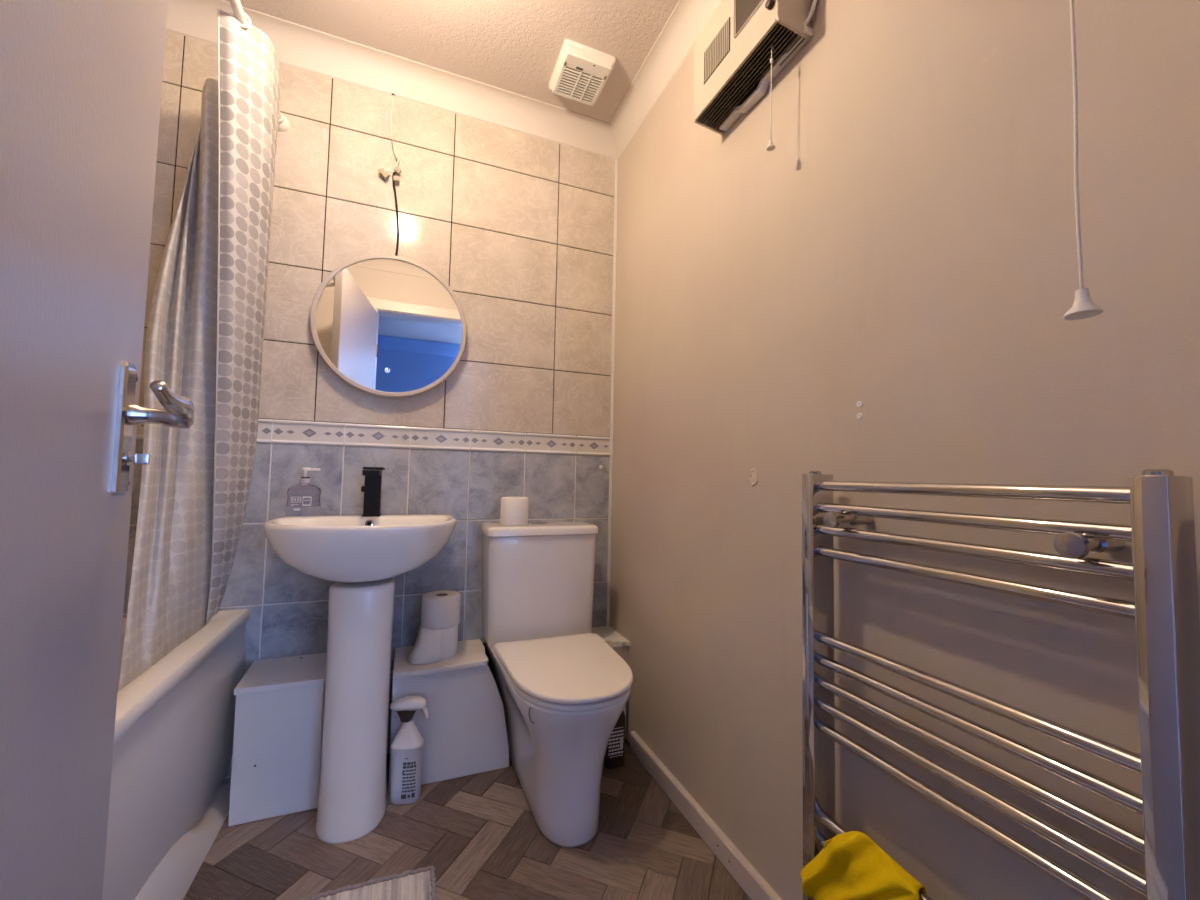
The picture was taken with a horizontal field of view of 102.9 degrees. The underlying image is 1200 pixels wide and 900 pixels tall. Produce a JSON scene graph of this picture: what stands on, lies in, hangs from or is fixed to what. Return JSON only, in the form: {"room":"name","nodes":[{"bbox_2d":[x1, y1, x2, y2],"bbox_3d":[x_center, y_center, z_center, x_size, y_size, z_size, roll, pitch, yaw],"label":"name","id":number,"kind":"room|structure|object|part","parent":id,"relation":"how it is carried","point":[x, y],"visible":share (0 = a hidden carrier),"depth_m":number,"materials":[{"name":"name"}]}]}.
{"room":"bathroom","nodes":[
{"label":"bathroom","id":0,"kind":"room"},
{"bbox_2d":[123,30,614,782],"bbox_3d":[-0.883,-0.153,1.610,1.980,2.412,0.096,2,-3,-22],"label":"wall","id":1,"kind":"structure","parent":0,"point":[519,226],"depth_m":1.68,"materials":[{"name":"tile"}]},
{"bbox_2d":[229,0,289,131],"bbox_3d":[-1.058,-1.103,0.689,0.737,0.052,1.575,2,-3,-22],"label":"shower rail","id":2,"kind":"object","parent":1,"relation":"attached to","point":[283,124],"visible":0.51,"depth_m":1.18,"materials":[{"name":"white plastic"}]},
{"bbox_2d":[118,8,281,691],"bbox_3d":[-1.009,-0.282,1.229,0.231,1.623,0.480,2,-3,-22],"label":"shower curtain","id":3,"kind":"object","parent":2,"relation":"hanging from","point":[205,333],"visible":0.94,"depth_m":1.26,"materials":[{"name":"fabric"}]},
{"bbox_2d":[310,254,466,397],"bbox_3d":[-0.704,-0.418,1.627,0.483,0.483,0.040,2,-3,-22],"label":"round mirror","id":4,"kind":"object","parent":1,"relation":"attached to","point":[387,326],"visible":1,"depth_m":1.61,"materials":[{"name":"mirror"}]},
{"bbox_2d":[378,93,400,255],"bbox_3d":[-0.724,-0.956,1.651,0.074,0.589,0.027,2,-3,-22],"label":"cable","id":5,"kind":"object","parent":1,"relation":"attached to","point":[382,172],"visible":0.96,"depth_m":1.65,"materials":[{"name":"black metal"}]},
{"bbox_2d":[166,0,616,158],"bbox_3d":[-0.794,-1.293,1.615,1.900,0.090,0.072,2,-3,-22],"label":"trim","id":6,"kind":"structure","parent":1,"relation":"attached to","point":[295,45],"depth_m":1.67,"materials":[{"name":"paint"}]},
{"bbox_2d":[223,0,678,122],"bbox_3d":[0.262,-1.428,0.062,3.700,0.050,3.950,2,-3,-22],"label":"ceiling","id":7,"kind":"structure","parent":0,"point":[515,46],"depth_m":1.52,"materials":[{"name":"white paint"}]},
{"bbox_2d":[549,39,615,105],"bbox_3d":[-0.066,-1.302,1.669,0.181,0.038,0.202,2,-3,-22],"label":"fan","id":8,"kind":"object","parent":7,"relation":"attached to","point":[580,73],"visible":1,"depth_m":1.63,"materials":[{"name":"white plastic"}]},
{"bbox_2d":[555,67,602,103],"bbox_3d":[-0.075,-1.285,1.691,0.145,0.005,0.110,2,-3,-22],"label":"grille","id":9,"kind":"object","parent":8,"relation":"attached to","point":[578,84],"depth_m":1.68,"materials":[{"name":"white plastic"}]},
{"bbox_2d":[1063,0,1102,319],"bbox_3d":[0.507,-0.754,0.524,0.070,1.235,0.070,2,-3,-22],"label":"pull cord","id":10,"kind":"object","parent":7,"relation":"hanging from","point":[1083,307],"visible":1,"depth_m":0.50,"materials":[{"name":"white plastic"}]},
{"bbox_3d":[0.507,-0.750,0.524,0.005,1.182,0.004,2,-3,-22],"label":"cord","id":11,"kind":"part","parent":10,"relation":"part of","materials":[{"name":"white fabric"}]},
{"bbox_2d":[183,738,750,899],"bbox_3d":[0.214,0.965,-0.070,3.700,0.060,3.950,2,-3,-22],"label":"floor","id":12,"kind":"structure","parent":0,"point":[482,838],"depth_m":1.18,"materials":[{"name":"brown wood"}]},
{"bbox_2d":[102,609,249,899],"bbox_3d":[-1.077,0.686,0.531,0.721,0.509,1.693,2,-3,-22],"label":"bath","id":13,"kind":"object","parent":12,"relation":"on","point":[169,801],"visible":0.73,"depth_m":1.02,"materials":[{"name":"white plastic"}]},
{"bbox_2d":[114,609,249,742],"bbox_3d":[-1.082,0.614,0.532,0.707,0.365,1.693,2,-3,-22],"label":"rim","id":14,"kind":"object","parent":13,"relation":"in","point":[187,696],"depth_m":1.10,"materials":[{"name":"white plastic"}]},
{"bbox_2d":[228,653,326,825],"bbox_3d":[-0.914,0.814,1.387,0.217,0.352,0.218,2,-3,-22],"label":"pipe boxing","id":15,"kind":"object","parent":12,"relation":"on","point":[278,723],"visible":0.91,"depth_m":1.30,"materials":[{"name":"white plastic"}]},
{"bbox_3d":[-0.911,0.647,1.397,0.217,0.015,0.218,2,-3,-22],"label":"lid","id":16,"kind":"part","parent":15,"relation":"part of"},
{"bbox_2d":[263,513,455,843],"bbox_3d":[-0.691,0.599,1.383,0.503,0.794,0.403,2,-3,-22],"label":"basin","id":17,"kind":"object","parent":12,"relation":"on","point":[362,557],"visible":1,"depth_m":1.25,"materials":[{"name":"white ceramic"}]},
{"bbox_2d":[285,467,321,516],"bbox_3d":[-0.903,0.128,1.462,0.093,0.148,0.047,2,-3,-22],"label":"soap dispenser","id":18,"kind":"object","parent":17,"relation":"on","point":[304,499],"visible":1,"depth_m":1.45,"materials":[{"name":"white"}]},
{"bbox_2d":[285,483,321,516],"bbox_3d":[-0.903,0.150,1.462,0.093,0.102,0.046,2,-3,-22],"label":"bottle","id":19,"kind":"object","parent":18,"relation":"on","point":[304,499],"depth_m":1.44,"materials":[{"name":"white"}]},
{"bbox_3d":[-0.684,0.280,1.401,0.503,0.154,0.403,2,-3,-22],"label":"bowl","id":20,"kind":"part","parent":17,"relation":"part of","materials":[{"name":"white ceramic"}]},
{"bbox_2d":[361,467,384,516],"bbox_3d":[-0.708,0.130,1.480,0.064,0.154,0.147,2,-3,-22],"label":"tap","id":21,"kind":"object","parent":17,"relation":"on","point":[372,486],"visible":1,"depth_m":1.50,"materials":[{"name":"black metal"}]},
{"bbox_3d":[-0.700,0.070,1.472,0.049,0.016,0.120,2,-3,-22],"label":"spout","id":22,"kind":"part","parent":21,"relation":"part of","materials":[{"name":"black metal"}]},
{"bbox_3d":[-0.710,0.058,1.504,0.056,0.008,0.107,2,-3,-22],"label":"lever","id":23,"kind":"part","parent":21,"relation":"part of","materials":[{"name":"black metal"}]},
{"bbox_2d":[297,866,436,899],"bbox_3d":[-0.478,0.955,0.716,0.473,0.017,0.724,2,-3,-22],"label":"bath mat","id":24,"kind":"object","parent":12,"relation":"on","point":[419,884],"visible":1,"depth_m":1.06,"materials":[{"name":"grey fabric"}]},
{"bbox_2d":[390,696,428,804],"bbox_3d":[-0.552,0.858,1.378,0.109,0.282,0.060,1,-3,-5],"label":"spray bottle","id":25,"kind":"object","parent":12,"relation":"on","point":[407,746],"visible":1,"depth_m":1.35,"materials":[{"name":"white plastic"}]},
{"bbox_2d":[388,639,508,791],"bbox_3d":[-0.484,0.836,1.557,0.354,0.343,0.223,2,-3,-22],"label":"pipe boxing","id":26,"kind":"object","parent":12,"relation":"on","point":[464,733],"visible":0.88,"depth_m":1.48,"materials":[{"name":"white paint"}]},
{"bbox_2d":[407,625,457,663],"bbox_3d":[-0.534,0.615,1.539,0.121,0.094,0.162,0,-3,20],"label":"toilet roll","id":27,"kind":"object","parent":26,"relation":"on","point":[430,646],"visible":0.74,"depth_m":1.50,"materials":[{"name":"paper"}]},
{"bbox_2d":[421,590,460,629],"bbox_3d":[-0.520,0.521,1.566,0.121,0.096,0.121,2,-3,-22],"label":"toilet roll","id":28,"kind":"object","parent":27,"relation":"on","point":[440,609],"visible":1,"depth_m":1.52,"materials":[{"name":"paper"}]},
{"bbox_2d":[481,521,632,847],"bbox_3d":[-0.134,0.628,1.458,0.386,0.766,0.679,2,-3,-22],"label":"toilet","id":29,"kind":"object","parent":12,"relation":"on","point":[563,690],"visible":0.98,"depth_m":1.39,"materials":[{"name":"white ceramic"}]},
{"bbox_2d":[500,497,528,525],"bbox_3d":[-0.297,0.212,1.664,0.095,0.094,0.095,2,-3,-22],"label":"toilet roll","id":30,"kind":"object","parent":29,"relation":"on","point":[514,510],"visible":1,"depth_m":1.62,"materials":[{"name":"paper"}]},
{"bbox_3d":[-0.216,0.278,1.701,0.386,0.031,0.198,2,-3,-22],"label":"cistern lid","id":31,"kind":"part","parent":29,"relation":"part of","materials":[{"name":"white ceramic"}]},
{"bbox_3d":[-0.091,0.625,1.348,0.344,0.014,0.432,2,-3,-22],"label":"seat","id":32,"kind":"part","parent":29,"relation":"part of","materials":[{"name":"white plastic"}]},
{"bbox_3d":[-0.092,0.607,1.351,0.348,0.014,0.447,2,-3,-22],"label":"lid","id":33,"kind":"part","parent":29,"relation":"part of","materials":[{"name":"white plastic"}]},
{"bbox_2d":[592,626,629,734],"bbox_3d":[0.004,0.849,1.762,0.141,0.325,0.203,2,-3,-22],"label":"pipe boxing","id":34,"kind":"object","parent":12,"relation":"on","point":[616,641],"visible":0.21,"depth_m":1.72,"materials":[{"name":"white paint"}]},
{"bbox_2d":[603,710,624,768],"bbox_3d":[0.045,0.906,1.563,0.074,0.230,0.055,2,-3,-22],"label":"bottle","id":35,"kind":"object","parent":12,"relation":"on","point":[614,757],"visible":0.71,"depth_m":1.54,"materials":[{"name":"brown plastic"}]},
{"bbox_2d":[609,0,1199,899],"bbox_3d":[0.408,-0.152,1.155,0.080,2.412,1.920,2,-3,-22],"label":"wall","id":36,"kind":"structure","parent":0,"point":[904,247],"depth_m":0.79,"materials":[{"name":"paint"}]},
{"bbox_2d":[606,159,617,625],"bbox_3d":[0.048,-0.251,1.944,0.010,1.921,0.017,2,-3,-22],"label":"trim","id":37,"kind":"structure","parent":36,"relation":"attached to","point":[616,160],"depth_m":1.94,"materials":[{"name":"white paint"}]},
{"bbox_2d":[609,0,720,158],"bbox_3d":[0.357,-1.293,1.199,0.072,0.090,1.700,2,-3,-22],"label":"trim","id":38,"kind":"structure","parent":36,"relation":"attached to","point":[676,40],"depth_m":1.60,"materials":[{"name":"paint"}]},
{"bbox_2d":[630,731,781,899],"bbox_3d":[0.381,0.967,0.973,0.017,0.057,1.460,2,-3,-22],"label":"baseboard","id":39,"kind":"structure","parent":36,"relation":"attached to","point":[753,884],"depth_m":1.23,"materials":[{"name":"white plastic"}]},
{"bbox_2d":[694,0,812,150],"bbox_3d":[0.344,-0.881,1.141,0.102,0.467,0.317,2,-3,-22],"label":"wall heater","id":40,"kind":"object","parent":36,"relation":"attached to","point":[743,45],"visible":1,"depth_m":1.13,"materials":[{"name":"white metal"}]},
{"bbox_2d":[704,17,729,83],"bbox_3d":[0.289,-0.986,1.185,0.003,0.085,0.108,2,-3,-22],"label":"grille","id":41,"kind":"object","parent":40,"relation":"attached to","point":[717,51],"depth_m":1.18,"materials":[{"name":"white plastic"}]},
{"bbox_3d":[0.338,-1.012,1.066,0.003,0.093,0.103,2,-3,-22],"label":"control panel","id":42,"kind":"part","parent":40,"relation":"part of","materials":[{"name":"brown plastic"}]},
{"bbox_2d":[698,22,804,130],"bbox_3d":[0.351,-0.884,1.147,0.081,0.029,0.299,2,-3,-22],"label":"vent grille","id":43,"kind":"object","parent":40,"relation":"attached to","point":[719,108],"depth_m":1.12,"materials":[{"name":"plastic"}]},
{"bbox_3d":[0.354,-0.932,0.999,0.011,0.018,0.018,2,-3,-22],"label":"knob","id":44,"kind":"part","parent":40,"relation":"part of","materials":[{"name":"brown plastic"}]},
{"bbox_3d":[0.370,-0.663,1.035,0.018,0.021,0.018,2,-3,-22],"label":"cord pull","id":45,"kind":"part","parent":40,"relation":"part of","materials":[{"name":"white plastic"}]},
{"bbox_3d":[0.372,-0.780,1.040,0.002,0.216,0.005,2,-3,-22],"label":"pull cord","id":46,"kind":"part","parent":40,"relation":"part of","materials":[{"name":"white fabric"}]},
{"bbox_2d":[749,468,757,486],"bbox_3d":[0.363,0.064,1.133,0.003,0.045,0.032,2,-3,-22],"label":"filler patch","id":47,"kind":"object","parent":36,"relation":"attached to","point":[753,478],"visible":1,"depth_m":1.13,"materials":[{"name":"white paint"}]},
{"bbox_2d":[803,0,816,24],"bbox_3d":[0.448,-1.071,1.013,0.050,0.360,0.017,-2,-4,40],"label":"cable","id":48,"kind":"object","parent":36,"relation":"attached to","point":[813,8],"visible":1,"depth_m":1.00,"materials":[{"name":"white plastic"}]},
{"bbox_2d":[802,469,1199,899],"bbox_3d":[0.482,0.504,0.664,0.093,0.951,0.466,2,-3,-22],"label":"towel radiator","id":49,"kind":"object","parent":36,"relation":"attached to","point":[1164,609],"visible":0.95,"depth_m":0.55,"materials":[{"name":"silver metal"}]},
{"bbox_3d":[0.397,0.432,0.871,0.051,0.775,0.027,2,-3,-22],"label":"post","id":50,"kind":"part","parent":49,"relation":"part of","materials":[{"name":"silver metal"}]},
{"bbox_2d":[800,831,926,899],"bbox_3d":[0.404,0.691,0.759,0.059,0.164,0.204,3,-4,-28],"label":"cloth","id":51,"kind":"object","parent":49,"relation":"on","point":[850,865],"visible":1,"depth_m":0.75,"materials":[{"name":"yellow fabric"}]},
{"bbox_3d":[0.560,0.413,0.464,0.051,0.775,0.028,2,-3,-22],"label":"post","id":52,"kind":"part","parent":49,"relation":"part of","materials":[{"name":"silver metal"}]},
{"bbox_3d":[0.146,-0.089,0.077,0.920,2.057,0.152,2,-3,-22],"label":"trim","id":53,"kind":"structure","parent":0,"visible":0},
{"bbox_2d":[0,0,194,899],"bbox_3d":[-0.409,-0.045,0.321,0.108,1.956,0.771,3,-4,-30],"label":"door","id":54,"kind":"structure","parent":53,"relation":"attached to","point":[81,80],"depth_m":0.47,"materials":[{"name":"paint"}]},
{"bbox_3d":[-0.589,-0.026,0.594,0.009,0.163,0.042,3,-4,-30],"label":"plate","id":55,"kind":"part","parent":54,"relation":"part of","materials":[{"name":"silver metal"}]},
{"bbox_3d":[-0.512,-0.057,0.578,0.025,0.037,0.113,3,-4,-30],"label":"lever","id":56,"kind":"part","parent":54,"relation":"part of","materials":[{"name":"silver metal"}]}
]}

